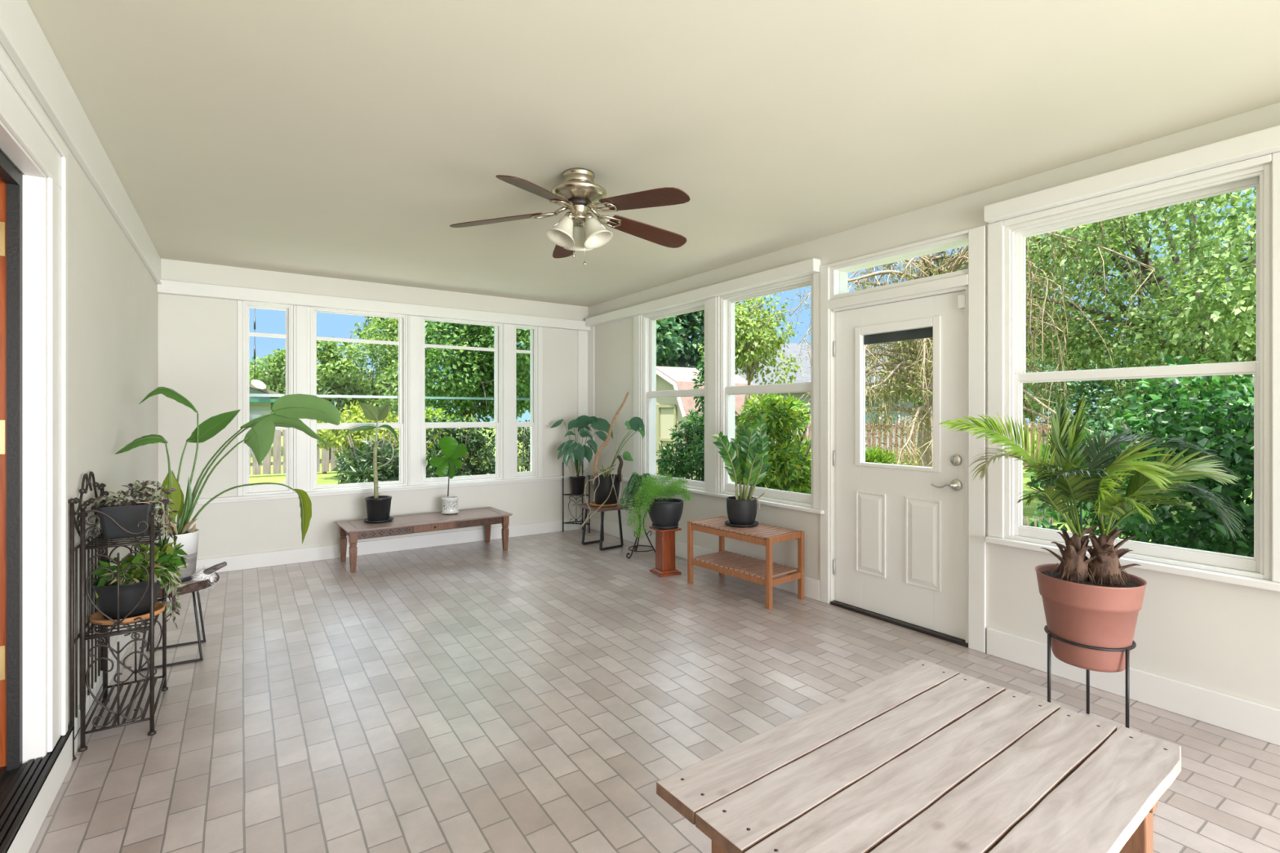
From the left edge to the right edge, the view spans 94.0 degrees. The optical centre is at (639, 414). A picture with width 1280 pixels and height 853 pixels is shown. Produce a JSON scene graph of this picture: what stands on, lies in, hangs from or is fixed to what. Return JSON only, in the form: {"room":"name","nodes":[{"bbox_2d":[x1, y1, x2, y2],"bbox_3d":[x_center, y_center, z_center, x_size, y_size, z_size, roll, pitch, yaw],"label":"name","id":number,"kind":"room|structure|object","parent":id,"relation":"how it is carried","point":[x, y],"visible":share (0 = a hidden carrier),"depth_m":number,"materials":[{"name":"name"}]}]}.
{"room":"sunroom","nodes":[
{"label":"sunroom","id":0,"kind":"room"},
{"bbox_2d":[0,42,158,753],"bbox_3d":[-1.551,0.037,1.189,0.160,2.545,8.900,0,0,-34],"label":"wall","id":1,"kind":"structure","parent":0,"point":[113,296],"depth_m":2.88,"materials":[{"name":"paint"}]},
{"bbox_2d":[0,48,67,752],"bbox_3d":[-1.711,0.095,1.596,0.026,2.110,1.355,0,0,-34],"label":"trim","id":2,"kind":"structure","parent":1,"relation":"attached to","point":[20,112],"depth_m":2.05,"materials":[{"name":"white paint"}]},
{"bbox_2d":[0,120,73,852],"bbox_3d":[-1.828,0.242,0.962,0.928,2.095,2.430,0,0,-34],"label":"door","id":3,"kind":"structure","parent":1,"relation":"in","point":[25,764],"depth_m":1.96,"materials":[{"name":"white paint"}]},
{"bbox_2d":[7,733,71,852],"bbox_3d":[-1.345,1.242,1.044,0.022,0.135,2.830,0,0,-34],"label":"trim","id":4,"kind":"structure","parent":1,"relation":"attached to","point":[24,838],"depth_m":1.91,"materials":[{"name":"white paint"}]},
{"bbox_2d":[0,0,161,284],"bbox_3d":[-1.432,-1.125,1.178,0.026,0.220,8.550,0,0,-34],"label":"trim","id":5,"kind":"structure","parent":1,"relation":"attached to","point":[22,37],"depth_m":2.17,"materials":[{"name":"white paint"}]},
{"bbox_2d":[67,622,139,761],"bbox_3d":[-2.954,1.245,3.450,0.018,0.130,3.040,0,0,-34],"label":"baseboard","id":6,"kind":"structure","parent":1,"relation":"attached to","point":[123,640],"depth_m":2.66,"materials":[{"name":"white paint"}]},
{"bbox_2d":[158,258,588,559],"bbox_3d":[-2.281,0.037,5.848,4.100,2.545,0.160,0,0,-34],"label":"wall","id":7,"kind":"structure","parent":0,"point":[197,336],"depth_m":5.14,"materials":[{"name":"paint"}]},
{"bbox_2d":[243,301,293,495],"bbox_3d":[-3.242,-0.135,5.203,0.365,1.650,0.155,0,0,-34],"label":"window","id":8,"kind":"structure","parent":7,"relation":"in","point":[262,489],"depth_m":5.18,"materials":[{"name":"white paint"}]},
{"bbox_2d":[310,306,407,491],"bbox_3d":[-2.635,-0.135,5.608,0.825,1.650,0.155,0,0,-34],"label":"window","id":9,"kind":"structure","parent":7,"relation":"in","point":[402,424],"depth_m":5.63,"materials":[{"name":"white paint"}]},
{"bbox_2d":[157,279,591,331],"bbox_3d":[-2.189,-1.005,5.768,3.865,0.102,0.075,0,0,-34],"label":"trim","id":10,"kind":"structure","parent":7,"relation":"attached to","point":[167,286],"depth_m":5.44,"materials":[{"name":"white paint"}]},
{"bbox_2d":[237,300,542,496],"bbox_3d":[-2.224,-0.132,5.776,2.775,1.644,0.022,0,0,-34],"label":"trim","id":11,"kind":"structure","parent":7,"relation":"attached to","point":[301,314],"depth_m":5.77,"materials":[{"name":"white paint"}]},
{"bbox_2d":[195,517,586,573],"bbox_3d":[-2.202,1.248,5.792,3.830,0.125,0.020,0,0,-34],"label":"baseboard","id":12,"kind":"structure","parent":7,"relation":"attached to","point":[243,562],"depth_m":5.61,"materials":[{"name":"white paint"}]},
{"bbox_2d":[197,474,588,504],"bbox_3d":[-2.098,0.713,5.844,3.600,0.045,0.050,0,0,-34],"label":"trim","id":13,"kind":"structure","parent":7,"relation":"attached to","point":[322,493],"depth_m":5.60,"materials":[{"name":"white paint"}]},
{"bbox_2d":[421,316,502,484],"bbox_3d":[-1.841,-0.135,6.139,0.831,1.650,0.155,0,0,-34],"label":"window","id":14,"kind":"structure","parent":7,"relation":"in","point":[497,424],"depth_m":6.15,"materials":[{"name":"white paint"}]},
{"bbox_2d":[514,324,537,478],"bbox_3d":[-1.278,-0.135,6.515,0.270,1.650,0.155,0,0,-34],"label":"window","id":15,"kind":"structure","parent":7,"relation":"in","point":[533,424],"depth_m":6.52,"materials":[{"name":"white paint"}]},
{"bbox_2d":[577,330,587,474],"bbox_3d":[-0.654,-0.132,6.830,0.127,1.644,0.014,0,0,-34],"label":"trim","id":16,"kind":"structure","parent":7,"relation":"attached to","point":[582,335],"depth_m":6.83,"materials":[{"name":"white paint"}]},
{"bbox_2d":[26,0,1279,306],"bbox_3d":[0.193,-1.325,2.413,4.500,0.180,9.000,0,0,-34],"label":"ceiling","id":17,"kind":"structure","parent":0,"point":[347,140],"depth_m":2.41,"materials":[{"name":"paint"}]},
{"bbox_2d":[449,168,689,266],"bbox_3d":[-0.269,-1.000,3.099,1.240,0.471,1.289,0,0,-34],"label":"ceiling fan","id":18,"kind":"object","parent":17,"relation":"hanging from","point":[578,193],"visible":1,"depth_m":3.02,"materials":[{"name":"brown wood"}]},
{"bbox_2d":[28,528,1279,852],"bbox_3d":[0.206,1.435,2.392,4.500,0.250,8.950,0,0,-34],"label":"floor","id":19,"kind":"structure","parent":0,"point":[536,695],"depth_m":2.66,"materials":[{"name":"tile"}]},
{"bbox_2d":[67,471,168,760],"bbox_3d":[-2.220,0.777,2.570,0.257,1.065,0.616,0,0,-34],"label":"rack","id":20,"kind":"object","parent":19,"relation":"on","point":[102,635],"visible":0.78,"depth_m":2.41,"materials":[{"name":"brown metal"}]},
{"bbox_2d":[84,524,162,550],"bbox_3d":[-2.215,0.525,2.579,0.219,0.009,0.479,0,0,-34],"label":"shelf","id":21,"kind":"object","parent":20,"relation":"attached to","point":[151,540],"depth_m":2.44,"materials":[{"name":"brown metal"}]},
{"bbox_2d":[84,598,165,639],"bbox_3d":[-2.215,0.878,2.579,0.219,0.009,0.479,0,0,-34],"label":"shelf","id":22,"kind":"object","parent":20,"relation":"attached to","point":[151,628],"depth_m":2.42,"materials":[{"name":"brown metal"}]},
{"bbox_2d":[84,675,165,734],"bbox_3d":[-2.215,1.244,2.579,0.219,0.011,0.479,0,0,-34],"label":"shelf","id":23,"kind":"object","parent":20,"relation":"attached to","point":[151,718],"depth_m":2.53,"materials":[{"name":"brown metal"}]},
{"bbox_2d":[88,601,165,625],"bbox_3d":[-2.203,0.860,2.570,0.250,0.026,0.250,0,0,-34],"label":"saucer","id":24,"kind":"object","parent":20,"relation":"on","point":[97,617],"visible":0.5,"depth_m":2.51,"materials":[{"name":"orange ceramic"}]},
{"bbox_2d":[88,533,190,627],"bbox_3d":[-2.200,0.788,2.630,0.340,0.470,0.386,0,0,-34],"label":"pothos","id":25,"kind":"object","parent":24,"relation":"on","point":[131,591],"visible":0.87,"depth_m":2.55,"materials":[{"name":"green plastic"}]},
{"bbox_2d":[90,576,163,619],"bbox_3d":[-2.203,0.782,2.570,0.242,0.150,0.242,0,0,-34],"label":"pot","id":26,"kind":"object","parent":25,"relation":"on","point":[131,591],"depth_m":2.49,"materials":[{"name":"black plastic"}]},
{"bbox_2d":[93,479,177,539],"bbox_3d":[-2.196,0.428,2.606,0.283,0.281,0.243,0,0,-34],"label":"potted tradescantia","id":27,"kind":"object","parent":20,"relation":"on","point":[127,513],"visible":0.9,"depth_m":2.54,"materials":[{"name":"black plastic"}]},
{"bbox_2d":[95,499,158,538],"bbox_3d":[-2.208,0.453,2.578,0.191,0.135,0.191,0,0,-34],"label":"pot","id":28,"kind":"object","parent":27,"relation":"on","point":[127,513],"depth_m":2.51,"materials":[{"name":"black plastic"}]},
{"bbox_2d":[137,561,226,671],"bbox_3d":[-2.514,1.058,3.243,0.404,0.507,0.370,0,0,42],"label":"stool","id":29,"kind":"object","parent":19,"relation":"on","point":[203,579],"visible":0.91,"depth_m":3.21,"materials":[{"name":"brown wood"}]},
{"bbox_2d":[115,386,341,582],"bbox_3d":[-2.190,0.374,3.268,0.992,1.043,0.368,0,0,-10],"label":"potted plant","id":30,"kind":"object","parent":29,"relation":"on","point":[288,410],"visible":0.81,"depth_m":3.23,"materials":[{"name":"green plant"}]},
{"bbox_2d":[154,551,197,578],"bbox_3d":[-2.515,0.821,3.227,0.197,0.134,0.197,0,0,-34],"label":"pot","id":31,"kind":"object","parent":30,"relation":"on","point":[191,557],"depth_m":3.21,"materials":[{"name":"ceramic"}]},
{"bbox_2d":[335,506,512,572],"bbox_3d":[-1.970,1.134,5.526,1.450,0.353,0.550,0,0,-36],"label":"bench","id":32,"kind":"object","parent":19,"relation":"on","point":[357,529],"visible":1,"depth_m":5.35,"materials":[{"name":"brown wood"}]},
{"bbox_2d":[363,516,393,523],"bbox_3d":[-2.335,0.946,5.331,0.250,0.023,0.250,0,0,-34],"label":"saucer","id":33,"kind":"object","parent":32,"relation":"on","point":[366,520],"visible":0.62,"depth_m":5.24,"materials":[{"name":"black plastic"}]},
{"bbox_2d":[345,401,398,520],"bbox_3d":[-2.419,0.419,5.331,0.514,1.058,0.220,0,0,0],"label":"plant","id":34,"kind":"object","parent":33,"relation":"on","point":[378,507],"visible":0.99,"depth_m":5.31,"materials":[{"name":"green plant"}]},
{"bbox_2d":[429,435,466,515],"bbox_3d":[-1.839,0.583,5.702,0.310,0.749,0.216,0,0,-34],"label":"fiddle leaf fig","id":35,"kind":"object","parent":32,"relation":"on","point":[449,446],"visible":1,"depth_m":5.69,"materials":[{"name":"green plant"}]},
{"bbox_2d":[441,496,458,512],"bbox_3d":[-1.828,0.871,5.742,0.156,0.140,0.156,0,0,-34],"label":"pot","id":36,"kind":"object","parent":35,"relation":"on","point":[450,504],"depth_m":5.68,"materials":[{"name":"white ceramic"}]},
{"bbox_2d":[562,461,590,533],"bbox_3d":[-0.690,0.921,6.621,0.265,0.778,0.249,0,0,-34],"label":"rack","id":37,"kind":"object","parent":19,"relation":"on","point":[563,494],"visible":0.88,"depth_m":6.64,"materials":[{"name":"black metal"}]},
{"bbox_2d":[563,493,588,496],"bbox_3d":[-0.690,0.898,6.622,0.253,0.009,0.238,0,0,-34],"label":"shelf","id":38,"kind":"object","parent":37,"relation":"attached to","point":[563,493],"depth_m":6.62,"materials":[{"name":"black metal"}]},
{"bbox_2d":[563,520,588,524],"bbox_3d":[-0.690,1.215,6.622,0.253,0.009,0.238,0,0,-34],"label":"shelf","id":39,"kind":"object","parent":37,"relation":"attached to","point":[576,522],"depth_m":6.64,"materials":[{"name":"black metal"}]},
{"bbox_2d":[549,415,613,494],"bbox_3d":[-0.655,0.452,6.371,0.472,0.879,0.697,0,0,-34],"label":"monstera","id":40,"kind":"object","parent":37,"relation":"on","point":[575,451],"visible":0.98,"depth_m":6.32,"materials":[{"name":"green plant"}]},
{"bbox_2d":[569,475,585,494],"bbox_3d":[-0.695,0.795,6.660,0.172,0.194,0.172,0,0,-34],"label":"pot","id":41,"kind":"object","parent":40,"relation":"on","point":[577,483],"depth_m":6.60,"materials":[{"name":"black plastic"}]},
{"bbox_2d":[577,502,628,550],"bbox_3d":[-0.366,1.106,5.924,0.370,0.403,0.430,0,0,-34],"label":"stool","id":42,"kind":"object","parent":19,"relation":"on","point":[602,509],"visible":0.73,"depth_m":5.85,"materials":[{"name":"black metal"}]},
{"bbox_2d":[590,501,617,506],"bbox_3d":[-0.356,0.892,5.918,0.282,0.026,0.282,0,0,-34],"label":"saucer","id":43,"kind":"object","parent":42,"relation":"on","point":[593,504],"visible":0.59,"depth_m":5.81,"materials":[{"name":"ceramic"}]},
{"bbox_2d":[579,391,644,528],"bbox_3d":[-0.329,0.431,5.848,0.638,1.294,0.430,0,0,-24],"label":"philodendron","id":44,"kind":"object","parent":43,"relation":"on","point":[606,486],"visible":0.98,"depth_m":5.81,"materials":[{"name":"green plant"}]},
{"bbox_2d":[592,474,620,504],"bbox_3d":[-0.333,0.751,5.928,0.280,0.282,0.280,0,0,-34],"label":"pot","id":45,"kind":"object","parent":44,"relation":"on","point":[604,482],"depth_m":5.82,"materials":[{"name":"black ceramic"}]},
{"bbox_2d":[626,503,655,558],"bbox_3d":[-0.024,1.074,5.546,0.340,0.472,0.340,0,0,-34],"label":"plant stand","id":46,"kind":"object","parent":19,"relation":"on","point":[634,545],"visible":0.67,"depth_m":5.52,"materials":[{"name":"black metal"}]},
{"bbox_2d":[619,471,657,517],"bbox_3d":[0.007,0.742,5.529,0.349,0.406,0.307,0,0,26],"label":"potted fern","id":47,"kind":"object","parent":46,"relation":"on","point":[633,485],"visible":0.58,"depth_m":5.45,"materials":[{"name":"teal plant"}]},
{"bbox_2d":[648,526,681,577],"bbox_3d":[0.209,1.122,4.919,0.196,0.376,0.196,0,0,-28],"label":"pedestal","id":48,"kind":"object","parent":19,"relation":"on","point":[664,539],"visible":0.88,"depth_m":4.87,"materials":[{"name":"brown wood"}]},
{"bbox_2d":[626,472,691,540],"bbox_3d":[0.177,0.747,4.881,0.547,0.544,0.400,0,0,-22],"label":"fern","id":49,"kind":"object","parent":48,"relation":"on","point":[664,513],"visible":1,"depth_m":4.82,"materials":[{"name":"green plant"}]},
{"bbox_2d":[647,497,683,526],"bbox_3d":[0.209,0.815,4.919,0.298,0.206,0.298,0,0,-34],"label":"pot","id":50,"kind":"object","parent":49,"relation":"on","point":[664,512],"depth_m":4.81,"materials":[{"name":"grey ceramic"}]},
{"bbox_2d":[687,515,804,609],"bbox_3d":[0.767,1.070,4.429,0.380,0.480,0.810,0,0,-38],"label":"slatted bench","id":51,"kind":"object","parent":19,"relation":"on","point":[760,571],"visible":0.94,"depth_m":4.27,"materials":[{"name":"brown wood"}]},
{"bbox_2d":[724,520,759,527],"bbox_3d":[0.761,0.819,4.464,0.252,0.022,0.252,0,0,-34],"label":"saucer","id":52,"kind":"object","parent":51,"relation":"on","point":[727,522],"visible":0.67,"depth_m":4.37,"materials":[{"name":"grey ceramic"}]},
{"bbox_2d":[711,412,771,524],"bbox_3d":[0.764,0.402,4.443,0.418,0.836,0.370,0,0,14],"label":"plant","id":53,"kind":"object","parent":52,"relation":"on","point":[748,455],"visible":1,"depth_m":4.37,"materials":[{"name":"green plant"}]},
{"bbox_2d":[656,659,1181,852],"bbox_3d":[0.725,1.084,1.466,1.190,0.451,0.708,0,0,-36],"label":"coffee table","id":54,"kind":"object","parent":19,"relation":"on","point":[923,756],"visible":1,"depth_m":1.41,"materials":[{"name":"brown wood"}]},
{"bbox_2d":[1044,625,1136,728],"bbox_3d":[1.869,1.115,2.486,0.306,0.390,0.306,0,0,-34],"label":"plant stand","id":55,"kind":"object","parent":19,"relation":"on","point":[1126,650],"visible":0.51,"depth_m":2.38,"materials":[{"name":"black metal"}]},
{"bbox_2d":[1035,563,1146,672],"bbox_3d":[1.869,0.848,2.486,0.374,0.355,0.374,0,0,-34],"label":"planter","id":56,"kind":"object","parent":55,"relation":"on","point":[1092,609],"depth_m":2.38,"materials":[{"name":"ceramic"}]},
{"bbox_2d":[938,394,1244,672],"bbox_3d":[1.708,0.471,2.361,1.163,1.107,0.619,0,0,-15],"label":"potted palm","id":57,"kind":"object","parent":55,"relation":"on","point":[1098,604],"visible":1,"depth_m":2.36,"materials":[{"name":"plant"}]},
{"bbox_2d":[588,102,1279,709],"bbox_3d":[1.863,0.037,3.470,0.160,2.545,8.900,0,0,-35],"label":"wall","id":58,"kind":"structure","parent":0,"point":[1223,637],"depth_m":3.15,"materials":[{"name":"paint"}]},
{"bbox_2d":[587,326,594,472],"bbox_3d":[-0.557,-0.164,6.805,0.016,1.663,0.140,0,0,-34],"label":"trim","id":59,"kind":"structure","parent":58,"relation":"attached to","point":[590,333],"depth_m":6.79,"materials":[{"name":"white paint"}]},
{"bbox_2d":[642,300,705,490],"bbox_3d":[0.363,-0.163,5.627,0.155,1.655,0.955,0,0,-35],"label":"window","id":60,"kind":"structure","parent":58,"relation":"in","point":[650,394],"depth_m":5.96,"materials":[{"name":"white paint"}]},
{"bbox_2d":[585,257,820,326],"bbox_3d":[0.325,-1.040,5.476,0.080,0.089,3.199,0,0,-35],"label":"trim","id":61,"kind":"structure","parent":58,"relation":"attached to","point":[811,266],"depth_m":4.96,"materials":[{"name":"white paint"}]},
{"bbox_2d":[586,472,824,514],"bbox_3d":[0.342,0.680,5.478,0.050,0.025,3.265,0,0,-35],"label":"trim","id":62,"kind":"structure","parent":58,"relation":"attached to","point":[694,491],"depth_m":4.54,"materials":[{"name":"white paint"}]},
{"bbox_2d":[633,271,820,509],"bbox_3d":[0.599,-0.164,5.133,0.022,1.663,2.345,0,0,-35],"label":"trim","id":63,"kind":"structure","parent":58,"relation":"attached to","point":[712,304],"depth_m":5.07,"materials":[{"name":"white paint"}]},
{"bbox_2d":[720,275,813,507],"bbox_3d":[1.019,-0.163,4.683,0.155,1.655,0.975,0,0,-35],"label":"window","id":64,"kind":"structure","parent":58,"relation":"in","point":[728,390],"depth_m":4.92,"materials":[{"name":"white paint"}]},
{"bbox_2d":[830,286,968,647],"bbox_3d":[1.640,0.295,3.774,0.187,2.030,0.938,0,0,-34],"label":"door","id":65,"kind":"structure","parent":58,"relation":"in","point":[900,532],"depth_m":3.69,"materials":[{"name":"white paint"}]},
{"bbox_2d":[863,327,933,344],"bbox_3d":[1.637,-0.492,3.773,0.018,0.061,0.490,0,0,-35],"label":"raised blind","id":66,"kind":"object","parent":65,"relation":"attached to","point":[922,332],"depth_m":3.76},
{"bbox_2d":[957,293,965,308],"bbox_3d":[1.835,-0.640,3.395,0.031,0.076,0.043,0,0,-34],"label":"sensor","id":67,"kind":"object","parent":65,"relation":"attached to","point":[961,298],"visible":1,"depth_m":3.39,"materials":[{"name":"white plastic"}]},
{"bbox_2d":[830,233,968,299],"bbox_3d":[1.662,-0.902,3.756,0.155,0.225,1.000,0,0,-35],"label":"window","id":68,"kind":"structure","parent":58,"relation":"in","point":[838,280],"depth_m":3.78,"materials":[{"name":"white paint"}]},
{"bbox_2d":[820,225,986,653],"bbox_3d":[1.579,0.138,3.723,0.018,2.345,1.104,0,0,-35],"label":"trim","id":69,"kind":"structure","parent":58,"relation":"attached to","point":[975,279],"depth_m":3.33,"materials":[{"name":"white paint"}]},
{"bbox_2d":[590,516,1279,746],"bbox_3d":[1.842,1.239,3.345,0.018,0.142,8.520,0,0,-35],"label":"baseboard","id":70,"kind":"structure","parent":58,"relation":"attached to","point":[1255,720],"depth_m":2.71,"materials":[{"name":"white paint"}]},
{"bbox_2d":[983,124,1279,223],"bbox_3d":[3.063,-1.079,1.531,0.080,0.083,4.145,0,0,-35],"label":"trim","id":71,"kind":"structure","parent":58,"relation":"attached to","point":[1265,141],"depth_m":2.65,"materials":[{"name":"white paint"}]},
{"bbox_2d":[985,536,1279,591],"bbox_3d":[3.074,0.680,1.542,0.050,0.030,4.152,0,0,-35],"label":"trim","id":72,"kind":"structure","parent":58,"relation":"attached to","point":[1181,571],"depth_m":2.59,"materials":[{"name":"white paint"}]},
{"bbox_2d":[987,151,1279,582],"bbox_3d":[2.234,-0.185,2.781,0.018,1.701,1.165,0,0,-35],"label":"trim","id":73,"kind":"structure","parent":58,"relation":"attached to","point":[995,230],"depth_m":2.94,"materials":[{"name":"white paint"}]},
{"bbox_2d":[1006,164,1270,580],"bbox_3d":[2.303,-0.168,2.833,0.155,1.665,0.983,0,0,-35],"label":"window","id":74,"kind":"structure","parent":58,"relation":"in","point":[1258,566],"depth_m":2.66,"materials":[{"name":"white paint"}]},
{"label":"outside","id":75,"kind":"structure","parent":0,"visible":0},
{"bbox_2d":[249,425,1252,556],"bbox_3d":[-6.960,1.760,37.437,150.000,0.400,150.000,0,0,-34],"label":"lawn","id":76,"kind":"structure","parent":75,"point":[1028,511],"depth_m":14.21,"materials":[{"name":"green plant"}]},
{"bbox_2d":[248,382,280,457],"bbox_3d":[-18.488,-0.315,23.097,7.700,3.750,7.850,0,0,-34],"label":"house","id":77,"kind":"structure","parent":76,"relation":"on","point":[259,406],"depth_m":21.82,"materials":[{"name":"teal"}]},
{"bbox_2d":[253,308,255,379],"bbox_3d":[-25.833,-2.965,40.000,0.102,9.050,0.102,0,0,-34],"label":"antenna mast","id":78,"kind":"object","parent":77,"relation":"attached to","point":[255,308],"visible":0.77,"depth_m":39.97,"materials":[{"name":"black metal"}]},
{"bbox_2d":[251,379,266,391],"bbox_3d":[-13.675,-1.033,21.397,0.360,0.412,0.497,0,0,16],"label":"satellite dish","id":79,"kind":"object","parent":77,"relation":"attached to","point":[257,384],"visible":1,"depth_m":21.47,"materials":[{"name":"grey"}]},
{"bbox_2d":[248,347,324,431],"bbox_3d":[-26.410,-1.782,44.033,5.760,6.828,4.605,0,0,-34],"label":"tree","id":80,"kind":"object","parent":76,"relation":"on","point":[273,377],"visible":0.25,"depth_m":42.61,"materials":[{"name":"green plant"}]},
{"bbox_2d":[284,335,372,459],"bbox_3d":[-10.151,-0.501,19.556,2.647,4.194,2.652,0,0,-34],"label":"young tree","id":81,"kind":"object","parent":76,"relation":"on","point":[336,380],"visible":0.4,"depth_m":19.30,"materials":[{"name":"green plant"}]},
{"bbox_2d":[249,428,438,475],"bbox_3d":[-8.853,0.903,15.198,8.252,1.314,0.150,0,0,-32],"label":"picket fence","id":82,"kind":"object","parent":76,"relation":"on","point":[325,461],"visible":0.06,"depth_m":14.98,"materials":[{"name":"beige wood"}]},
{"bbox_2d":[316,400,399,465],"bbox_3d":[-6.842,0.674,14.444,2.379,2.058,1.826,0,0,-34],"label":"shrub","id":83,"kind":"object","parent":76,"relation":"on","point":[340,440],"visible":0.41,"depth_m":14.09,"materials":[{"name":"green plant"}]},
{"bbox_2d":[331,435,427,484],"bbox_3d":[-3.552,0.913,8.060,1.229,1.302,1.172,0,0,17],"label":"rhododendron shrub","id":84,"kind":"object","parent":76,"relation":"on","point":[362,470],"visible":0.33,"depth_m":7.86,"materials":[{"name":"green plant"}]},
{"bbox_2d":[332,315,444,422],"bbox_3d":[-9.668,-1.714,23.181,4.037,6.630,3.934,0,0,11],"label":"maple tree","id":85,"kind":"object","parent":76,"relation":"on","point":[386,357],"visible":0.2,"depth_m":22.31,"materials":[{"name":"green plant"}]},
{"bbox_2d":[394,406,488,475],"bbox_3d":[-4.614,0.692,14.024,2.127,1.752,1.653,0,0,-34],"label":"shrub","id":86,"kind":"object","parent":76,"relation":"on","point":[429,410],"visible":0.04,"depth_m":13.98,"materials":[{"name":"green plant"}]},
{"bbox_2d":[360,316,530,435],"bbox_3d":[-5.138,-2.351,18.568,5.616,7.910,5.461,0,0,40],"label":"maple tree","id":87,"kind":"object","parent":76,"relation":"on","point":[472,375],"visible":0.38,"depth_m":17.50,"materials":[{"name":"green plant"}]},
{"bbox_2d":[656,309,743,369],"bbox_3d":[0.850,-3.164,27.176,8.210,9.494,6.885,0,0,-40],"label":"oak tree","id":88,"kind":"object","parent":76,"relation":"on","point":[668,340],"visible":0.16,"depth_m":25.70,"materials":[{"name":"green plant"}]},
{"bbox_2d":[656,366,759,479],"bbox_3d":[1.298,0.195,15.091,2.375,2.730,2.840,0,0,-31],"label":"garden shed","id":89,"kind":"object","parent":76,"relation":"on","point":[669,411],"visible":0.29,"depth_m":14.25,"materials":[{"name":"beige"}]},
{"bbox_2d":[697,293,804,411],"bbox_3d":[2.366,-0.537,12.480,2.112,4.211,1.928,0,0,-22],"label":"birch tree","id":90,"kind":"object","parent":76,"relation":"on","point":[748,334],"visible":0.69,"depth_m":12.25,"materials":[{"name":"green plant"}]},
{"bbox_2d":[659,343,924,451],"bbox_3d":[7.589,-0.940,28.982,14.802,5.000,8.851,0,0,0],"label":"neighboring house","id":91,"kind":"structure","parent":76,"relation":"on","point":[793,349],"depth_m":25.23,"materials":[{"name":"grey"}]},
{"bbox_2d":[865,444,898,464],"bbox_3d":[6.565,1.284,16.717,1.296,0.978,1.403,0,0,7],"label":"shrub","id":92,"kind":"object","parent":76,"relation":"on","point":[872,456],"visible":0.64,"depth_m":16.39,"materials":[{"name":"green plant"}]},
{"bbox_2d":[791,420,1053,467],"bbox_3d":[8.351,0.873,18.060,7.357,1.375,0.150,0,0,24],"label":"picket fence","id":93,"kind":"object","parent":76,"relation":"on","point":[1040,426],"visible":0.1,"depth_m":18.20,"materials":[{"name":"wood"}]},
{"bbox_2d":[756,213,1191,474],"bbox_3d":[4.740,-1.011,9.153,5.036,5.166,5.432,0,0,-40],"label":"tree","id":94,"kind":"object","parent":76,"relation":"on","point":[924,448],"visible":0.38,"depth_m":8.89,"materials":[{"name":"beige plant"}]},
{"bbox_2d":[879,253,1088,425],"bbox_3d":[11.023,-1.725,19.770,6.141,6.828,6.087,0,0,-41],"label":"tree","id":95,"kind":"object","parent":76,"relation":"on","point":[931,339],"visible":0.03,"depth_m":19.11,"materials":[{"name":"green plant"}]},
{"bbox_2d":[959,186,1256,528],"bbox_3d":[7.812,-1.540,8.297,5.858,6.214,5.725,0,0,17],"label":"tree","id":96,"kind":"object","parent":76,"relation":"on","point":[1202,332],"visible":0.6,"depth_m":7.53,"materials":[{"name":"green plant"}]},
{"bbox_2d":[1022,338,1204,461],"bbox_3d":[10.918,-0.130,13.617,3.996,3.459,3.886,0,0,-34],"label":"bush","id":97,"kind":"object","parent":76,"relation":"on","point":[1083,387],"visible":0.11,"depth_m":13.43,"materials":[{"name":"green plant"}]},
{"bbox_3d":[0.373,1.554,2.053,9.900,0.012,15.000,0,0,-34],"label":"path","id":98,"kind":"object","parent":76,"relation":"on","visible":0},
{"bbox_2d":[425,414,495,477],"bbox_3d":[-2.501,0.786,8.115,0.975,1.556,1.335,0,0,24],"label":"shrub","id":99,"kind":"object","parent":98,"relation":"on","point":[473,446],"visible":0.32,"depth_m":8.03,"materials":[{"name":"green plant"}]},
{"bbox_2d":[471,418,530,475],"bbox_3d":[-1.754,0.788,8.631,1.354,1.553,1.123,0,0,-8],"label":"shrub","id":100,"kind":"object","parent":98,"relation":"on","point":[525,439],"visible":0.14,"depth_m":8.48,"materials":[{"name":"green plant"}]},
{"bbox_2d":[656,351,736,481],"bbox_3d":[0.717,0.433,6.838,1.040,2.259,1.207,0,0,-34],"label":"shrub","id":101,"kind":"object","parent":98,"relation":"on","point":[694,445],"visible":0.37,"depth_m":6.77,"materials":[{"name":"green plant"}]},
{"bbox_2d":[734,392,811,494],"bbox_3d":[1.290,0.647,6.007,1.278,1.840,1.600,0,0,-34],"label":"shrub","id":102,"kind":"object","parent":98,"relation":"on","point":[787,473],"visible":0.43,"depth_m":5.56,"materials":[{"name":"green plant"}]},
{"bbox_2d":[1022,509,1053,528],"bbox_3d":[3.246,1.169,4.889,0.384,0.790,0.310,0,0,-34],"label":"shrub","id":103,"kind":"object","parent":98,"relation":"on","point":[1034,523],"visible":0.09,"depth_m":4.88,"materials":[{"name":"green plant"}]},
{"bbox_2d":[1024,355,1253,557],"bbox_3d":[3.504,0.611,3.347,1.796,1.912,2.366,0,0,-34],"label":"shrub","id":104,"kind":"object","parent":98,"relation":"on","point":[1237,419],"visible":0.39,"depth_m":3.22,"materials":[{"name":"green plant"}]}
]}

